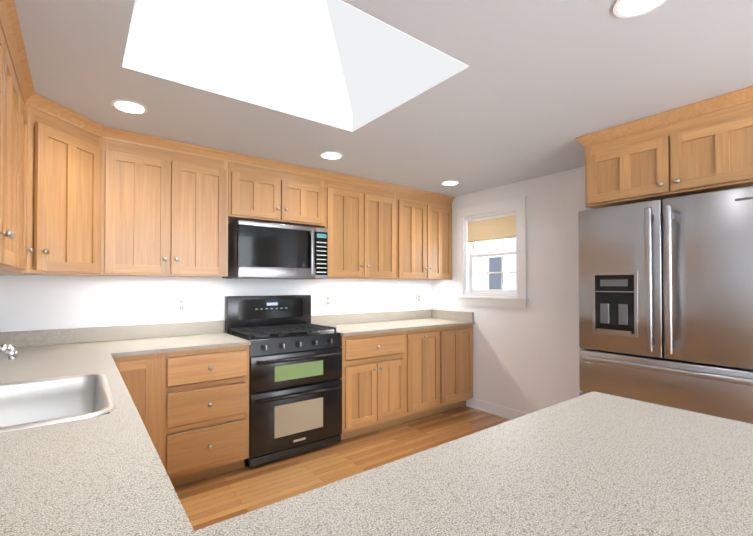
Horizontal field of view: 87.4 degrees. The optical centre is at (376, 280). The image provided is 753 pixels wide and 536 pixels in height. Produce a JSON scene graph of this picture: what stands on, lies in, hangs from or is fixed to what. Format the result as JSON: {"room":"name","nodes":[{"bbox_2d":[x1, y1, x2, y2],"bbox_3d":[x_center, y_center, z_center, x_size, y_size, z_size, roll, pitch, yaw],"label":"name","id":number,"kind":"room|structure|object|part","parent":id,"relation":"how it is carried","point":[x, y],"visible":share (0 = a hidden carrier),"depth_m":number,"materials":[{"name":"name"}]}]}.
{"room":"kitchen","nodes":[
{"label":"kitchen","id":0,"kind":"room"},
{"bbox_2d":[0,223,431,331],"bbox_3d":[-0.938,0.201,3.565,4.130,2.300,0.100,1,-1,-37],"label":"wall","id":1,"kind":"structure","parent":0,"point":[37,302],"depth_m":2.96,"materials":[{"name":"white paint"}]},
{"bbox_2d":[0,104,101,275],"bbox_3d":[-1.974,-0.471,2.277,0.711,0.872,0.711,1,-1,-37],"label":"upper cabinet","id":2,"kind":"object","parent":1,"relation":"attached to","point":[3,273],"depth_m":2.22,"materials":[{"name":"brown wood"}]},
{"bbox_3d":[-1.758,-0.471,2.248,0.068,0.872,0.502,0,-1,8],"label":"wall cabinet","id":3,"kind":"part","parent":2,"relation":"part of","materials":[{"name":"brown wood"}]},
{"bbox_2d":[99,138,227,276],"bbox_3d":[-1.512,-0.464,2.837,0.783,0.872,0.376,1,-1,-37],"label":"upper cabinet","id":4,"kind":"object","parent":1,"relation":"attached to","point":[164,213],"visible":1,"depth_m":2.68,"materials":[{"name":"brown wood"}]},
{"bbox_2d":[176,297,186,312],"bbox_3d":[-1.514,0.192,3.058,0.077,0.124,0.010,1,-1,-37],"label":"electrical outlet","id":5,"kind":"object","parent":1,"relation":"attached to","point":[181,304],"visible":1,"depth_m":3.06,"materials":[{"name":"grey plastic"}]},
{"bbox_2d":[228,162,324,227],"bbox_3d":[-0.869,-0.686,3.326,0.825,0.417,0.376,1,-1,-37],"label":"upper cabinet","id":6,"kind":"object","parent":1,"relation":"attached to","point":[257,194],"visible":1,"depth_m":3.17,"materials":[{"name":"brown wood"}]},
{"bbox_2d":[222,220,327,278],"bbox_3d":[-0.834,-0.227,3.299,0.760,0.434,0.453,1,-1,-37],"label":"microwave","id":7,"kind":"object","parent":6,"relation":"attached to","point":[260,250],"visible":1,"depth_m":3.10,"materials":[{"name":"grey plastic"}]},
{"bbox_2d":[324,294,330,306],"bbox_3d":[-0.478,0.202,3.843,0.077,0.124,0.010,1,-1,-37],"label":"electrical outlet","id":8,"kind":"object","parent":1,"relation":"attached to","point":[327,300],"visible":1,"depth_m":3.84,"materials":[{"name":"grey plastic"}]},
{"bbox_2d":[319,180,395,278],"bbox_3d":[-0.212,-0.452,3.822,0.821,0.872,0.376,1,-1,-37],"label":"upper cabinet","id":9,"kind":"object","parent":1,"relation":"attached to","point":[360,223],"visible":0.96,"depth_m":3.67,"materials":[{"name":"brown wood"}]},
{"bbox_2d":[416,293,420,303],"bbox_3d":[0.496,0.211,4.578,0.077,0.124,0.014,1,-1,-37],"label":"electrical outlet","id":10,"kind":"object","parent":1,"relation":"attached to","point":[418,298],"visible":1,"depth_m":4.57,"materials":[{"name":"white plastic"}]},
{"bbox_2d":[396,193,451,279],"bbox_3d":[0.444,-0.446,4.318,0.821,0.872,0.376,1,-1,-37],"label":"upper cabinet","id":11,"kind":"object","parent":1,"relation":"attached to","point":[423,238],"visible":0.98,"depth_m":4.16,"materials":[{"name":"brown wood"}]},
{"bbox_2d":[174,405,509,530],"bbox_3d":[0.882,1.352,1.147,4.130,0.060,6.130,1,-1,-37],"label":"floor","id":12,"kind":"structure","parent":0,"point":[209,501],"depth_m":2.82,"materials":[{"name":"brown wood"}]},
{"bbox_2d":[113,345,248,486],"bbox_3d":[-1.389,0.896,2.732,0.820,0.890,0.666,1,-1,-37],"label":"base cabinet","id":13,"kind":"object","parent":12,"relation":"on","point":[192,406],"visible":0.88,"depth_m":2.53,"materials":[{"name":"brown wood"}]},
{"bbox_2d":[224,295,341,467],"bbox_3d":[-0.749,0.739,3.202,0.759,1.215,0.673,1,-1,-37],"label":"range","id":14,"kind":"object","parent":12,"relation":"on","point":[295,381],"visible":0.96,"depth_m":3.01,"materials":[{"name":"black metal"}]},
{"bbox_2d":[339,330,404,439],"bbox_3d":[-0.180,0.907,3.647,0.681,0.890,0.666,1,-1,-37],"label":"base cabinet","id":15,"kind":"object","parent":12,"relation":"on","point":[373,381],"visible":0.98,"depth_m":3.39,"materials":[{"name":"brown wood"}]},
{"bbox_2d":[398,324,472,423],"bbox_3d":[0.476,0.913,4.144,0.961,0.890,0.666,1,-1,-37],"label":"base cabinet","id":16,"kind":"object","parent":12,"relation":"on","point":[438,369],"visible":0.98,"depth_m":3.87,"materials":[{"name":"brown wood"}]},
{"bbox_2d":[578,186,752,423],"bbox_3d":[1.863,0.447,2.378,0.888,1.780,0.906,1,-1,-37],"label":"fridge","id":17,"kind":"object","parent":12,"relation":"on","point":[666,302],"visible":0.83,"depth_m":2.10,"materials":[{"name":"grey metal"}]},
{"bbox_3d":[-1.188,0.878,1.233,0.722,0.890,2.048,1,-1,-37],"label":"base cabinet","id":18,"kind":"object","parent":12,"relation":"on","visible":0},
{"bbox_2d":[0,326,283,535],"bbox_3d":[-1.114,0.368,1.139,0.720,0.124,3.548,1,-1,-37],"label":"countertop","id":19,"kind":"structure","parent":18,"relation":"on","point":[101,475],"depth_m":0.84,"materials":[{"name":"beige stone"}]},
{"bbox_2d":[0,344,18,359],"bbox_3d":[-1.324,0.274,1.256,0.284,0.248,0.184,1,-1,-37],"label":"faucet","id":20,"kind":"object","parent":19,"relation":"on","point":[10,351],"visible":1,"depth_m":1.27,"materials":[{"name":"silver metal"}]},
{"bbox_2d":[0,374,114,432],"bbox_3d":[-1.208,0.503,1.310,0.535,0.210,0.683,1,-1,-37],"label":"sink","id":21,"kind":"object","parent":19,"relation":"in","point":[35,403],"visible":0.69,"depth_m":1.58,"materials":[{"name":"silver metal"}]},
{"bbox_2d":[112,320,250,354],"bbox_3d":[-1.387,0.388,2.757,0.797,0.124,0.638,1,-1,-37],"label":"countertop","id":22,"kind":"structure","parent":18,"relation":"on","point":[185,336],"depth_m":2.84,"materials":[{"name":"beige stone"}]},
{"bbox_2d":[311,309,473,335],"bbox_3d":[0.195,0.403,3.955,1.645,0.124,0.638,1,-1,-37],"label":"countertop","id":23,"kind":"structure","parent":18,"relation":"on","point":[375,322],"depth_m":4.02,"materials":[{"name":"beige stone"}]},
{"bbox_2d":[264,391,752,535],"bbox_3d":[0.523,0.413,0.698,1.358,0.024,0.870,1,-1,-37],"label":"countertop","id":24,"kind":"structure","parent":18,"relation":"on","point":[593,463],"depth_m":0.78,"materials":[{"name":"beige stone"}]},
{"bbox_2d":[14,0,752,196],"bbox_3d":[0.882,-1.038,1.176,4.130,0.120,6.130,1,-1,-37],"label":"ceiling","id":25,"kind":"structure","parent":0,"point":[535,88],"depth_m":1.97,"materials":[{"name":"grey paint"}]},
{"bbox_2d":[111,99,146,113],"bbox_3d":[-1.373,-0.962,2.189,0.170,0.007,0.170,1,-1,-37],"label":"recessed light","id":26,"kind":"object","parent":25,"relation":"in","point":[129,106],"visible":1,"depth_m":2.17,"materials":[{"name":"white"}]},
{"bbox_2d":[122,0,468,131],"bbox_3d":[-0.374,-1.595,1.806,1.260,1.251,0.980,1,-1,-37],"label":"skylight","id":27,"kind":"object","parent":25,"relation":"in","point":[340,64],"visible":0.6,"depth_m":2.19,"materials":[{"name":"white paint"}]},
{"bbox_2d":[320,151,341,158],"bbox_3d":[-0.346,-0.952,3.011,0.170,0.007,0.170,1,-1,-37],"label":"recessed light","id":28,"kind":"object","parent":25,"relation":"in","point":[331,155],"visible":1,"depth_m":3.00,"materials":[{"name":"white"}]},
{"bbox_2d":[441,180,458,185],"bbox_3d":[0.715,-0.942,3.823,0.170,0.007,0.170,1,-1,-37],"label":"recessed light","id":29,"kind":"object","parent":25,"relation":"in","point":[450,182],"visible":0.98,"depth_m":3.82,"materials":[{"name":"white"}]},
{"bbox_2d":[613,0,666,17],"bbox_3d":[0.922,-0.972,1.371,0.170,0.007,0.170,1,-1,-37],"label":"recessed light","id":30,"kind":"object","parent":25,"relation":"in","point":[628,8],"visible":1,"depth_m":1.40,"materials":[{"name":"white"}]},
{"bbox_2d":[432,166,590,413],"bbox_3d":[2.512,0.187,2.396,0.160,2.300,5.930,1,-1,-37],"label":"wall","id":31,"kind":"structure","parent":0,"point":[525,360],"depth_m":3.63,"materials":[{"name":"white paint"}]},
{"bbox_2d":[454,196,527,307],"bbox_3d":[1.206,-0.261,4.084,0.208,1.057,0.880,1,-1,-37],"label":"window unit","id":32,"kind":"structure","parent":31,"relation":"in","point":[489,227],"depth_m":4.05,"materials":[{"name":"white wood"}]},
{"bbox_2d":[466,398,527,419],"bbox_3d":[1.439,1.299,3.649,0.019,0.105,1.546,1,-1,-37],"label":"baseboard","id":33,"kind":"structure","parent":31,"relation":"attached to","point":[496,409],"depth_m":3.97,"materials":[{"name":"white wood"}]},
{"bbox_2d":[575,86,752,146],"bbox_3d":[1.922,-0.930,2.471,0.703,0.061,1.001,1,-1,-37],"label":"crown molding","id":34,"kind":"structure","parent":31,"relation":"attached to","point":[726,100],"depth_m":2.24,"materials":[{"name":"brown wood"}]},
{"bbox_2d":[585,101,752,208],"bbox_3d":[1.935,-0.699,2.449,0.706,0.412,0.955,1,-1,-37],"label":"upper cabinet","id":35,"kind":"object","parent":31,"relation":"attached to","point":[709,152],"visible":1,"depth_m":2.24,"materials":[{"name":"brown wood"}]},
{"bbox_3d":[-0.724,0.157,-0.055,0.100,2.300,5.930,1,-1,-37],"label":"wall","id":36,"kind":"structure","parent":0,"visible":0},
{"bbox_2d":[0,25,18,269],"bbox_3d":[-1.423,-0.483,1.273,0.376,0.872,0.840,1,-1,-37],"label":"upper cabinet","id":37,"kind":"object","parent":36,"relation":"attached to","point":[9,91],"visible":1,"depth_m":1.50,"materials":[{"name":"brown wood"}]},
{"bbox_2d":[0,89,33,272],"bbox_3d":[-1.799,-0.477,1.770,0.376,0.872,0.401,1,-1,-37],"label":"upper cabinet","id":38,"kind":"object","parent":36,"relation":"attached to","point":[22,249],"visible":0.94,"depth_m":1.84,"materials":[{"name":"brown wood"}]},
{"bbox_2d":[0,0,454,202],"bbox_3d":[-0.218,-0.928,2.627,3.926,0.061,1.627,1,-1,-37],"label":"crown molding","id":39,"kind":"structure","parent":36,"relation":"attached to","point":[10,27],"depth_m":2.55,"materials":[{"name":"brown wood"}]},
{"label":"outside","id":40,"kind":"structure","parent":0,"visible":0},
{"bbox_3d":[2.270,1.932,6.124,3.700,0.100,11.000,1,-1,-37],"label":"ground","id":41,"kind":"structure","parent":40,"visible":0},
{"bbox_2d":[475,237,515,289],"bbox_3d":[3.362,-0.855,6.985,1.759,5.507,11.000,1,-1,-37],"label":"neighbouring house","id":42,"kind":"structure","parent":41,"relation":"on","point":[495,266],"depth_m":8.65,"materials":[{"name":"white"}]}
]}

